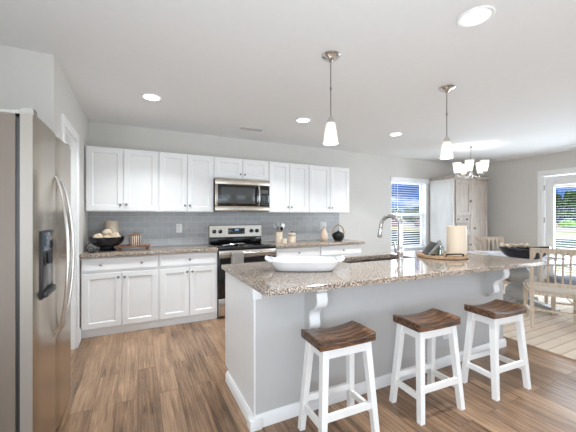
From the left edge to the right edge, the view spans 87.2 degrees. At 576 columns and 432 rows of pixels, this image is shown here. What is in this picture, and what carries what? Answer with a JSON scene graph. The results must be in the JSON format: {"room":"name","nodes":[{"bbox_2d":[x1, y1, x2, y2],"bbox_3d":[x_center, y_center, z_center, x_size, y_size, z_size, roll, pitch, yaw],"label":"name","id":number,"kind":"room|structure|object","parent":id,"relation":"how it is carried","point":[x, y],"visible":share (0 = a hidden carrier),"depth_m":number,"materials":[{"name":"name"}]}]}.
{"room":"kitchen","nodes":[
{"label":"kitchen","id":0,"kind":"room"},
{"bbox_2d":[33,51,87,328],"bbox_3d":[-2.215,0.068,3.048,0.120,2.565,1.770,0,0,-26],"label":"wall","id":1,"kind":"structure","parent":0,"point":[53,95],"depth_m":2.48,"materials":[{"name":"grey paint"}]},
{"bbox_2d":[60,113,78,349],"bbox_3d":[-2.076,0.253,2.791,0.140,2.195,0.765,0,0,-26],"label":"door","id":2,"kind":"structure","parent":1,"relation":"in","point":[66,127],"depth_m":3.06,"materials":[{"name":"white paint"}]},
{"bbox_2d":[79,327,80,343],"bbox_3d":[-2.227,1.280,3.226,0.016,0.140,0.140,0,0,-26],"label":"baseboard","id":3,"kind":"structure","parent":1,"relation":"attached to","point":[79,327],"depth_m":3.25,"materials":[{"name":"white paint"}]},
{"bbox_2d":[88,121,468,254],"bbox_3d":[0.918,0.068,5.701,8.090,2.565,0.200,0,0,-26],"label":"wall","id":4,"kind":"structure","parent":0,"point":[369,174],"depth_m":5.66,"materials":[{"name":"grey paint"}]},
{"bbox_2d":[85,145,157,211],"bbox_3d":[-2.108,-0.448,3.888,0.796,0.785,0.358,0,0,-26],"label":"upper cabinet","id":5,"kind":"object","parent":4,"relation":"attached to","point":[116,179],"visible":1,"depth_m":3.74,"materials":[{"name":"white paint"}]},
{"bbox_2d":[158,152,212,211],"bbox_3d":[-1.429,-0.448,4.225,0.715,0.785,0.358,0,0,-26],"label":"upper cabinet","id":6,"kind":"object","parent":4,"relation":"attached to","point":[185,181],"visible":0.99,"depth_m":4.08,"materials":[{"name":"white paint"}]},
{"bbox_2d":[88,212,338,248],"bbox_3d":[-0.804,0.175,4.729,3.899,0.490,0.012,0,0,-26],"label":"backsplash","id":7,"kind":"structure","parent":4,"relation":"attached to","point":[154,228],"depth_m":4.44,"materials":[{"name":"grey tile"}]},
{"bbox_2d":[176,224,181,232],"bbox_3d":[-1.562,0.175,4.342,0.080,0.124,0.008,0,0,-26],"label":"wall outlet","id":8,"kind":"object","parent":7,"relation":"attached to","point":[178,226],"visible":1,"depth_m":4.34,"materials":[{"name":"white paint"}]},
{"bbox_2d":[320,222,325,228],"bbox_3d":[0.633,0.165,5.431,0.126,0.124,0.008,0,0,-26],"label":"wall outlet","id":9,"kind":"object","parent":7,"relation":"attached to","point":[322,224],"visible":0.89,"depth_m":5.42,"materials":[{"name":"white paint"}]},
{"bbox_2d":[213,157,267,180],"bbox_3d":[-0.734,-0.688,4.570,0.833,0.305,0.358,0,0,-26],"label":"upper cabinet","id":10,"kind":"object","parent":4,"relation":"attached to","point":[223,167],"visible":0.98,"depth_m":4.42,"materials":[{"name":"white paint"}]},
{"bbox_2d":[213,178,269,211],"bbox_3d":[-0.714,-0.297,4.529,0.821,0.470,0.442,0,0,-26],"label":"microwave","id":11,"kind":"object","parent":10,"relation":"attached to","point":[229,195],"visible":0.98,"depth_m":4.37,"materials":[{"name":"metal"}]},
{"bbox_2d":[261,161,307,212],"bbox_3d":[-0.042,-0.448,4.913,0.708,0.785,0.358,0,0,-26],"label":"upper cabinet","id":12,"kind":"object","parent":4,"relation":"attached to","point":[288,188],"visible":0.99,"depth_m":4.77,"materials":[{"name":"white paint"}]},
{"bbox_2d":[308,165,348,212],"bbox_3d":[0.648,-0.448,5.255,0.828,0.785,0.358,0,0,-26],"label":"upper cabinet","id":13,"kind":"object","parent":4,"relation":"attached to","point":[328,187],"visible":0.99,"depth_m":5.11,"materials":[{"name":"white paint"}]},
{"bbox_2d":[389,181,426,252],"bbox_3d":[2.561,-0.015,6.474,1.180,1.550,0.195,0,0,-26],"label":"window","id":14,"kind":"structure","parent":4,"relation":"in","point":[423,187],"depth_m":6.67,"materials":[{"name":"white paint"}]},
{"bbox_2d":[390,177,428,250],"bbox_3d":[2.582,-0.038,6.431,1.120,1.528,0.088,0,0,-26],"label":"window blind","id":15,"kind":"object","parent":14,"relation":"attached to","point":[394,179],"visible":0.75,"depth_m":6.43,"materials":[{"name":"white plastic"}]},
{"bbox_2d":[0,0,575,164],"bbox_3d":[2.486,-1.285,1.289,9.200,0.140,9.500,0,0,-26],"label":"ceiling","id":16,"kind":"structure","parent":0,"point":[216,67],"depth_m":2.44,"materials":[{"name":"white paint"}]},
{"bbox_2d":[141,93,161,100],"bbox_3d":[-1.394,-1.211,3.093,0.204,0.008,0.204,0,0,-26],"label":"recessed light","id":17,"kind":"object","parent":16,"relation":"in","point":[147,96],"visible":1,"depth_m":3.09,"materials":[{"name":"white paint"}]},
{"bbox_2d":[143,95,159,99],"bbox_3d":[-1.394,-1.212,3.093,0.151,0.004,0.151,0,0,13],"label":"diffuser","id":18,"kind":"object","parent":17,"relation":"attached to","point":[147,97],"depth_m":3.09,"materials":[{"name":"white plastic"}]},
{"bbox_2d":[238,126,264,131],"bbox_3d":[-0.514,-1.211,4.232,0.360,0.008,0.150,0,0,-26],"label":"ceiling vent","id":19,"kind":"object","parent":16,"relation":"in","point":[240,127],"visible":1,"depth_m":4.22,"materials":[{"name":"white metal"}]},
{"bbox_2d":[295,118,310,122],"bbox_3d":[0.192,-1.211,3.834,0.204,0.008,0.204,0,0,-26],"label":"recessed light","id":20,"kind":"object","parent":16,"relation":"in","point":[299,120],"visible":1,"depth_m":3.83,"materials":[{"name":"white paint"}]},
{"bbox_2d":[297,119,308,121],"bbox_3d":[0.192,-1.212,3.834,0.151,0.004,0.151,0,0,13],"label":"diffuser","id":21,"kind":"object","parent":20,"relation":"attached to","point":[298,120],"depth_m":3.83,"materials":[{"name":"white plastic"}]},
{"bbox_2d":[321,50,340,144],"bbox_3d":[0.323,-0.881,2.286,0.146,0.668,0.146,0,0,-26],"label":"pendant light","id":22,"kind":"object","parent":16,"relation":"hanging from","point":[330,137],"visible":1,"depth_m":2.26,"materials":[{"name":"white glass"}]},
{"bbox_2d":[327,117,334,122],"bbox_3d":[0.323,-0.727,2.286,0.060,0.047,0.060,0,0,-26],"label":"socket","id":23,"kind":"object","parent":22,"relation":"attached to","point":[330,120],"depth_m":2.26,"materials":[{"name":"silver metal"}]},
{"bbox_2d":[389,132,402,135],"bbox_3d":[1.603,-1.211,4.489,0.204,0.008,0.204,0,0,-26],"label":"recessed light","id":24,"kind":"object","parent":16,"relation":"in","point":[395,133],"visible":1,"depth_m":4.49,"materials":[{"name":"white paint"}]},
{"bbox_2d":[438,84,455,158],"bbox_3d":[1.501,-0.881,2.859,0.146,0.668,0.146,0,0,-26],"label":"pendant light","id":25,"kind":"object","parent":16,"relation":"hanging from","point":[446,152],"visible":1,"depth_m":2.83,"materials":[{"name":"white glass"}]},
{"bbox_2d":[453,146,488,178],"bbox_3d":[3.202,-0.929,5.272,0.543,0.572,0.544,0,0,-26],"label":"chandelier","id":26,"kind":"object","parent":16,"relation":"hanging from","point":[482,166],"visible":1,"depth_m":5.27,"materials":[{"name":"white glass"}]},
{"bbox_2d":[456,5,495,27],"bbox_3d":[1.144,-1.211,1.845,0.204,0.008,0.204,0,0,-26],"label":"recessed light","id":27,"kind":"object","parent":16,"relation":"in","point":[476,16],"visible":1,"depth_m":1.84,"materials":[{"name":"white paint"}]},
{"bbox_2d":[461,9,489,24],"bbox_3d":[1.144,-1.212,1.845,0.151,0.004,0.151,0,0,24],"label":"diffuser","id":28,"kind":"object","parent":27,"relation":"attached to","point":[474,16],"depth_m":1.84,"materials":[{"name":"white plastic"}]},
{"bbox_2d":[56,278,575,431],"bbox_3d":[2.486,1.410,1.289,9.200,0.120,9.500,0,0,-26],"label":"floor","id":29,"kind":"structure","parent":0,"point":[171,378],"depth_m":2.27,"materials":[{"name":"brown wood"}]},
{"bbox_2d":[0,107,74,431],"bbox_3d":[-1.723,0.416,1.677,0.873,1.865,0.895,0,0,-26],"label":"refrigerator","id":30,"kind":"object","parent":29,"relation":"on","point":[37,239],"visible":1,"depth_m":1.44,"materials":[{"name":"metal"}]},
{"bbox_2d":[81,255,158,338],"bbox_3d":[-2.041,0.905,3.739,0.783,0.887,0.660,0,0,-26],"label":"base cabinet","id":31,"kind":"object","parent":29,"relation":"on","point":[119,294],"visible":0.98,"depth_m":3.46,"materials":[{"name":"white paint"}]},
{"bbox_2d":[79,244,217,258],"bbox_3d":[-1.726,0.441,3.897,1.505,0.042,0.657,0,0,-26],"label":"countertop","id":32,"kind":"structure","parent":31,"relation":"on","point":[175,249],"depth_m":3.69,"materials":[{"name":"stone"}]},
{"bbox_2d":[86,242,97,252],"bbox_3d":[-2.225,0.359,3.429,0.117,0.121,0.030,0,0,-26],"label":"decorative orb","id":33,"kind":"object","parent":32,"relation":"on","point":[91,242],"visible":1,"depth_m":3.43,"materials":[{"name":"black metal"}]},
{"bbox_2d":[88,236,124,251],"bbox_3d":[-2.188,0.335,3.659,0.388,0.169,0.388,0,0,-26],"label":"pedestal bowl","id":34,"kind":"object","parent":32,"relation":"on","point":[105,244],"visible":0.98,"depth_m":3.55,"materials":[{"name":"black ceramic"}]},
{"bbox_2d":[93,233,102,237],"bbox_3d":[-2.240,0.260,3.572,0.116,0.114,0.116,0,0,-26],"label":"ball","id":35,"kind":"object","parent":34,"relation":"in","point":[99,235],"visible":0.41,"depth_m":3.54,"materials":[{"name":"beige"}]},
{"bbox_2d":[102,229,111,235],"bbox_3d":[-2.217,0.214,3.706,0.116,0.114,0.116,0,0,-26],"label":"ball","id":36,"kind":"object","parent":34,"relation":"in","point":[106,231],"visible":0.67,"depth_m":3.67,"materials":[{"name":"beige"}]},
{"bbox_2d":[110,232,120,237],"bbox_3d":[-2.092,0.254,3.667,0.116,0.114,0.116,0,0,-26],"label":"ball","id":37,"kind":"object","parent":34,"relation":"in","point":[116,234],"visible":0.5,"depth_m":3.63,"materials":[{"name":"beige"}]},
{"bbox_2d":[105,221,118,248],"bbox_3d":[-2.268,0.237,3.898,0.148,0.366,0.148,0,0,-26],"label":"pillar candle","id":38,"kind":"object","parent":32,"relation":"on","point":[113,226],"visible":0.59,"depth_m":3.84,"materials":[{"name":"beige wax"}]},
{"bbox_2d":[116,244,150,250],"bbox_3d":[-1.915,0.390,3.761,0.379,0.060,0.214,0,0,-24],"label":"beaded riser","id":39,"kind":"object","parent":32,"relation":"on","point":[147,246],"visible":0.88,"depth_m":3.71,"materials":[{"name":"brown wood"}]},
{"bbox_2d":[129,233,140,245],"bbox_3d":[-1.906,0.285,3.765,0.132,0.157,0.132,0,0,-26],"label":"jar","id":40,"kind":"object","parent":39,"relation":"on","point":[134,239],"visible":0.98,"depth_m":3.71,"materials":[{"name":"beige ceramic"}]},
{"bbox_2d":[159,252,216,326],"bbox_3d":[-1.371,0.905,4.071,0.708,0.887,0.660,0,0,-26],"label":"base cabinet","id":41,"kind":"object","parent":29,"relation":"on","point":[187,281],"visible":0.98,"depth_m":3.79,"materials":[{"name":"white paint"}]},
{"bbox_2d":[208,224,275,316],"bbox_3d":[-0.668,0.742,4.386,0.816,1.214,0.708,0,0,-26],"label":"range","id":42,"kind":"object","parent":29,"relation":"on","point":[254,250],"visible":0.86,"depth_m":4.24,"materials":[{"name":"metal"}]},
{"bbox_2d":[223,243,244,245],"bbox_3d":[-0.738,0.394,4.151,0.327,0.030,0.112,0,0,-35],"label":"spoon rest","id":43,"kind":"object","parent":42,"relation":"on","point":[236,244],"visible":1,"depth_m":4.15,"materials":[{"name":"silver metal"}]},
{"bbox_2d":[231,252,243,263],"bbox_3d":[-0.669,0.627,3.999,0.166,0.302,0.061,0,0,-26],"label":"dish towel","id":44,"kind":"object","parent":42,"relation":"hanging from","point":[236,257],"visible":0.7,"depth_m":3.98,"materials":[{"name":"beige fabric"}]},
{"bbox_2d":[209,242,275,249],"bbox_3d":[-0.666,0.428,4.383,0.816,0.033,0.595,0,0,-26],"label":"cooktop","id":45,"kind":"object","parent":42,"relation":"in","point":[248,245],"depth_m":4.22,"materials":[{"name":"black glass"}]},
{"bbox_2d":[276,246,319,256],"bbox_3d":[0.029,0.905,4.765,0.753,0.887,0.660,0,0,-26],"label":"base cabinet","id":46,"kind":"object","parent":29,"relation":"on","point":[315,250],"visible":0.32,"depth_m":4.50,"materials":[{"name":"white paint"}]},
{"bbox_2d":[264,239,364,247],"bbox_3d":[0.410,0.441,4.957,1.612,0.042,0.657,0,0,-26],"label":"countertop","id":47,"kind":"structure","parent":46,"relation":"on","point":[299,243],"depth_m":4.79,"materials":[{"name":"stone"}]},
{"bbox_2d":[275,232,282,242],"bbox_3d":[-0.145,0.335,4.761,0.132,0.170,0.132,0,0,-26],"label":"utensil crock","id":48,"kind":"object","parent":47,"relation":"on","point":[278,235],"visible":0.93,"depth_m":4.71,"materials":[{"name":"beige ceramic"}]},
{"bbox_2d":[288,231,295,242],"bbox_3d":[0.061,0.330,4.807,0.132,0.179,0.132,0,0,-26],"label":"lidded canister","id":49,"kind":"object","parent":47,"relation":"on","point":[291,236],"visible":1,"depth_m":4.76,"materials":[{"name":"beige ceramic"}]},
{"bbox_2d":[320,227,327,240],"bbox_3d":[0.607,0.300,5.078,0.136,0.240,0.136,0,0,-26],"label":"bottle vase","id":50,"kind":"object","parent":47,"relation":"on","point":[324,236],"visible":0.96,"depth_m":5.04,"materials":[{"name":"beige ceramic"}]},
{"bbox_2d":[331,225,344,240],"bbox_3d":[0.858,0.283,5.158,0.203,0.274,0.203,0,0,-37],"label":"teapot","id":51,"kind":"object","parent":47,"relation":"on","point":[337,236],"visible":1,"depth_m":5.10,"materials":[{"name":"black metal"}]},
{"bbox_2d":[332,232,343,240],"bbox_3d":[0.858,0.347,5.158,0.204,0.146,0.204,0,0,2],"label":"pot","id":52,"kind":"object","parent":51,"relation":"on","point":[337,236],"depth_m":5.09,"materials":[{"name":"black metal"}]},
{"bbox_2d":[298,320,379,431],"bbox_3d":[0.311,1.029,1.882,0.416,0.640,0.292,0,0,-25],"label":"bar stool","id":53,"kind":"object","parent":29,"relation":"on","point":[349,338],"visible":1,"depth_m":1.84,"materials":[{"name":"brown wood"}]},
{"bbox_2d":[320,244,360,256],"bbox_3d":[0.730,0.905,5.112,0.808,0.887,0.660,0,0,-26],"label":"base cabinet","id":54,"kind":"object","parent":29,"relation":"on","point":[353,249],"visible":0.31,"depth_m":4.83,"materials":[{"name":"white paint"}]},
{"bbox_2d":[225,257,509,431],"bbox_3d":[0.886,0.902,2.761,2.790,0.894,0.880,0,0,-26],"label":"kitchen island","id":55,"kind":"object","parent":29,"relation":"on","point":[265,346],"visible":0.56,"depth_m":2.24,"materials":[{"name":"grey paint"}]},
{"bbox_2d":[221,250,545,296],"bbox_3d":[0.920,0.438,2.719,2.775,0.035,1.135,0,0,-26],"label":"island countertop","id":56,"kind":"structure","parent":55,"relation":"on","point":[262,277],"depth_m":2.33,"materials":[{"name":"stone"}]},
{"bbox_2d":[265,256,344,271],"bbox_3d":[0.129,0.365,2.363,0.622,0.108,0.296,0,0,0],"label":"serving dish","id":57,"kind":"object","parent":56,"relation":"on","point":[291,263],"visible":1,"depth_m":2.27,"materials":[{"name":"white ceramic"}]},
{"bbox_2d":[342,257,396,262],"bbox_3d":[0.851,0.543,3.011,0.838,0.174,0.308,0,0,-26],"label":"sink","id":58,"kind":"object","parent":56,"relation":"in","point":[391,258],"visible":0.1,"depth_m":3.19,"materials":[{"name":"metal"}]},
{"bbox_2d":[377,214,403,260],"bbox_3d":[0.970,0.201,2.897,0.096,0.438,0.276,0,0,-44],"label":"kitchen faucet","id":59,"kind":"object","parent":56,"relation":"on","point":[400,250],"visible":1,"depth_m":2.82,"materials":[{"name":"silver metal"}]},
{"bbox_2d":[416,249,468,259],"bbox_3d":[1.582,0.388,3.112,0.480,0.063,0.497,0,0,-26],"label":"round tray","id":60,"kind":"object","parent":56,"relation":"on","point":[441,255],"visible":0.79,"depth_m":2.95,"materials":[{"name":"brown wood"}]},
{"bbox_2d":[421,241,440,255],"bbox_3d":[1.455,0.330,3.084,0.118,0.138,0.192,0,0,2],"label":"board","id":61,"kind":"object","parent":60,"relation":"on","point":[431,246],"visible":0.91,"depth_m":3.06,"materials":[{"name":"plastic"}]},
{"bbox_2d":[446,225,466,255],"bbox_3d":[1.728,0.246,3.100,0.184,0.315,0.184,0,0,-26],"label":"pillar candle","id":62,"kind":"object","parent":60,"relation":"on","point":[456,236],"visible":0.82,"depth_m":3.02,"materials":[{"name":"beige wax"}]},
{"bbox_2d":[389,308,464,425],"bbox_3d":[0.988,1.029,2.161,0.416,0.640,0.292,0,0,-24],"label":"bar stool","id":63,"kind":"object","parent":29,"relation":"on","point":[429,324],"visible":1,"depth_m":2.12,"materials":[{"name":"white paint"}]},
{"bbox_2d":[430,175,489,251],"bbox_3d":[3.779,0.257,6.639,1.174,2.184,0.611,0,0,-26],"label":"armoire","id":64,"kind":"object","parent":29,"relation":"on","point":[455,200],"visible":0.73,"depth_m":6.40,"materials":[{"name":"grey wood"}]},
{"bbox_2d":[461,299,531,400],"bbox_3d":[1.654,1.029,2.416,0.416,0.640,0.292,0,0,-23],"label":"bar stool","id":65,"kind":"object","parent":29,"relation":"on","point":[495,313],"visible":1,"depth_m":2.37,"materials":[{"name":"white paint"}]},
{"bbox_2d":[503,282,575,359],"bbox_3d":[3.608,1.344,4.384,3.040,0.012,2.850,0,0,-26],"label":"area rug","id":66,"kind":"object","parent":29,"relation":"on","point":[556,334],"visible":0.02,"depth_m":3.54,"materials":[{"name":"beige fabric"}]},
{"bbox_2d":[473,237,509,289],"bbox_3d":[3.619,0.857,5.283,0.568,0.960,0.528,0,0,9],"label":"dining chair","id":67,"kind":"object","parent":66,"relation":"on","point":[475,239],"visible":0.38,"depth_m":5.50,"materials":[{"name":"brown wood"}]},
{"bbox_2d":[467,251,575,314],"bbox_3d":[3.454,0.971,4.559,1.440,0.732,1.440,0,0,-26],"label":"dining table","id":68,"kind":"object","parent":66,"relation":"on","point":[513,293],"visible":0.53,"depth_m":4.44,"materials":[{"name":"grey wood"}]},
{"bbox_2d":[468,252,493,254],"bbox_3d":[3.178,0.603,4.958,0.400,0.003,0.280,0,0,-32],"label":"placemat","id":69,"kind":"object","parent":68,"relation":"on","point":[468,252],"visible":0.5,"depth_m":4.85,"materials":[{"name":"white fabric"}]},
{"bbox_2d":[473,251,490,252],"bbox_3d":[3.178,0.591,4.958,0.262,0.019,0.262,0,0,-26],"label":"dinner plate","id":70,"kind":"object","parent":69,"relation":"on","point":[473,251],"visible":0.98,"depth_m":4.97,"materials":[{"name":"white ceramic"}]},
{"bbox_2d":[499,247,550,259],"bbox_3d":[3.292,0.515,4.211,0.690,0.178,0.430,0,0,0],"label":"oval bowl","id":71,"kind":"object","parent":68,"relation":"on","point":[518,252],"visible":0.66,"depth_m":4.09,"materials":[{"name":"black ceramic"}]},
{"bbox_2d":[500,243,529,247],"bbox_3d":[3.252,0.421,4.311,0.440,0.069,0.122,0,0,0],"label":"bead garland","id":72,"kind":"object","parent":71,"relation":"in","point":[522,245],"visible":1,"depth_m":4.29,"materials":[{"name":"beige wood"}]},
{"bbox_2d":[523,248,575,328],"bbox_3d":[3.221,0.857,3.681,0.538,0.960,0.528,0,0,35],"label":"dining chair","id":73,"kind":"object","parent":66,"relation":"on","point":[541,288],"visible":0.99,"depth_m":3.55,"materials":[{"name":"brown wood"}]},
{"bbox_2d":[526,281,575,294],"bbox_3d":[3.246,0.881,3.717,0.486,0.052,0.419,0,0,35],"label":"cushion","id":74,"kind":"object","parent":73,"relation":"on","point":[544,289],"depth_m":3.57,"materials":[{"name":"fabric"}]},
{"bbox_2d":[544,274,575,315],"bbox_3d":[3.906,0.857,4.155,0.528,0.960,0.558,0,0,32],"label":"dining chair","id":75,"kind":"object","parent":66,"relation":"on","point":[551,277],"visible":0.43,"depth_m":4.08,"materials":[{"name":"brown wood"}]},
{"bbox_2d":[546,274,575,284],"bbox_3d":[3.869,0.881,4.178,0.419,0.052,0.506,0,0,32],"label":"cushion","id":76,"kind":"object","parent":75,"relation":"on","point":[551,277],"depth_m":4.13,"materials":[{"name":"grey fabric"}]},
{"bbox_2d":[472,150,575,275],"bbox_3d":[6.562,0.068,3.198,0.200,2.565,9.300,0,0,-26],"label":"wall","id":77,"kind":"structure","parent":0,"point":[512,184],"depth_m":6.42,"materials":[{"name":"grey paint"}]},
{"bbox_2d":[525,276,536,281],"bbox_3d":[4.705,1.280,6.700,0.016,0.140,1.375,0,0,-26],"label":"baseboard","id":78,"kind":"structure","parent":77,"relation":"attached to","point":[535,277],"depth_m":6.12,"materials":[{"name":"white paint"}]},
{"bbox_2d":[537,167,575,281],"bbox_3d":[5.308,0.228,5.582,0.210,2.245,1.145,0,0,-26],"label":"door","id":79,"kind":"structure","parent":77,"relation":"in","point":[546,180],"depth_m":5.93,"materials":[{"name":"white paint"}]},
{"bbox_2d":[554,184,575,276],"bbox_3d":[5.305,0.266,5.572,0.032,1.716,0.642,0,0,-26],"label":"door blind","id":80,"kind":"object","parent":79,"relation":"attached to","point":[567,185],"visible":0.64,"depth_m":5.69,"materials":[{"name":"white plastic"}]},
{"label":"outside","id":81,"kind":"structure","parent":0,"visible":0},
{"bbox_2d":[391,218,575,275],"bbox_3d":[29.358,1.730,87.110,250.000,0.240,250.000,0,0,-26],"label":"ground","id":82,"kind":"structure","parent":81,"point":[561,231],"depth_m":29.52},
{"bbox_2d":[391,209,401,218],"bbox_3d":[25.459,-0.052,71.669,2.823,3.420,2.812,0,0,3],"label":"leafy tree","id":83,"kind":"object","parent":82,"relation":"on","point":[394,210],"visible":0.33,"depth_m":71.00,"materials":[{"name":"green plant"}]},
{"bbox_2d":[391,218,402,225],"bbox_3d":[16.638,1.138,47.209,2.070,1.723,2.445,0,0,-26],"label":"leafy bush","id":84,"kind":"object","parent":82,"relation":"on","point":[392,224],"visible":0.38,"depth_m":46.49,"materials":[{"name":"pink plant"}]},
{"bbox_2d":[402,209,412,221],"bbox_3d":[30.374,-0.211,76.019,2.697,3.742,3.602,0,0,-26],"label":"leafy tree","id":85,"kind":"object","parent":82,"relation":"on","point":[405,210],"visible":0.6,"depth_m":75.55,"materials":[{"name":"green plant"}]},
{"bbox_2d":[408,207,419,221],"bbox_3d":[29.720,-0.341,70.151,3.424,3.926,3.362,0,0,-26],"label":"leafy tree","id":86,"kind":"object","parent":82,"relation":"on","point":[416,209],"visible":0.54,"depth_m":69.30,"materials":[{"name":"green plant"}]},
{"bbox_2d":[391,230,575,255],"bbox_3d":[2.077,1.600,19.447,31.000,0.020,21.000,0,0,-26],"label":"lawn","id":87,"kind":"structure","parent":82,"relation":"on","point":[563,242],"depth_m":18.86,"materials":[{"name":"green plant"}]},
{"bbox_2d":[555,194,565,225],"bbox_3d":[43.872,-1.005,49.176,3.763,5.249,3.212,0,0,-26],"label":"leafy tree","id":88,"kind":"object","parent":82,"relation":"on","point":[558,198],"visible":0.37,"depth_m":48.38,"materials":[{"name":"green plant"}]},
{"bbox_2d":[559,190,575,221],"bbox_3d":[41.183,-1.055,43.306,3.743,5.347,3.038,0,0,-9],"label":"leafy tree","id":89,"kind":"object","parent":82,"relation":"on","point":[571,200],"visible":0.84,"depth_m":43.06,"materials":[{"name":"green plant"}]},
{"bbox_2d":[559,219,575,228],"bbox_3d":[36.622,1.127,39.520,1.740,1.626,2.349,0,0,33],"label":"leafy bush","id":90,"kind":"object","parent":82,"relation":"on","point":[561,223],"visible":0.8,"depth_m":38.90,"materials":[{"name":"green plant"}]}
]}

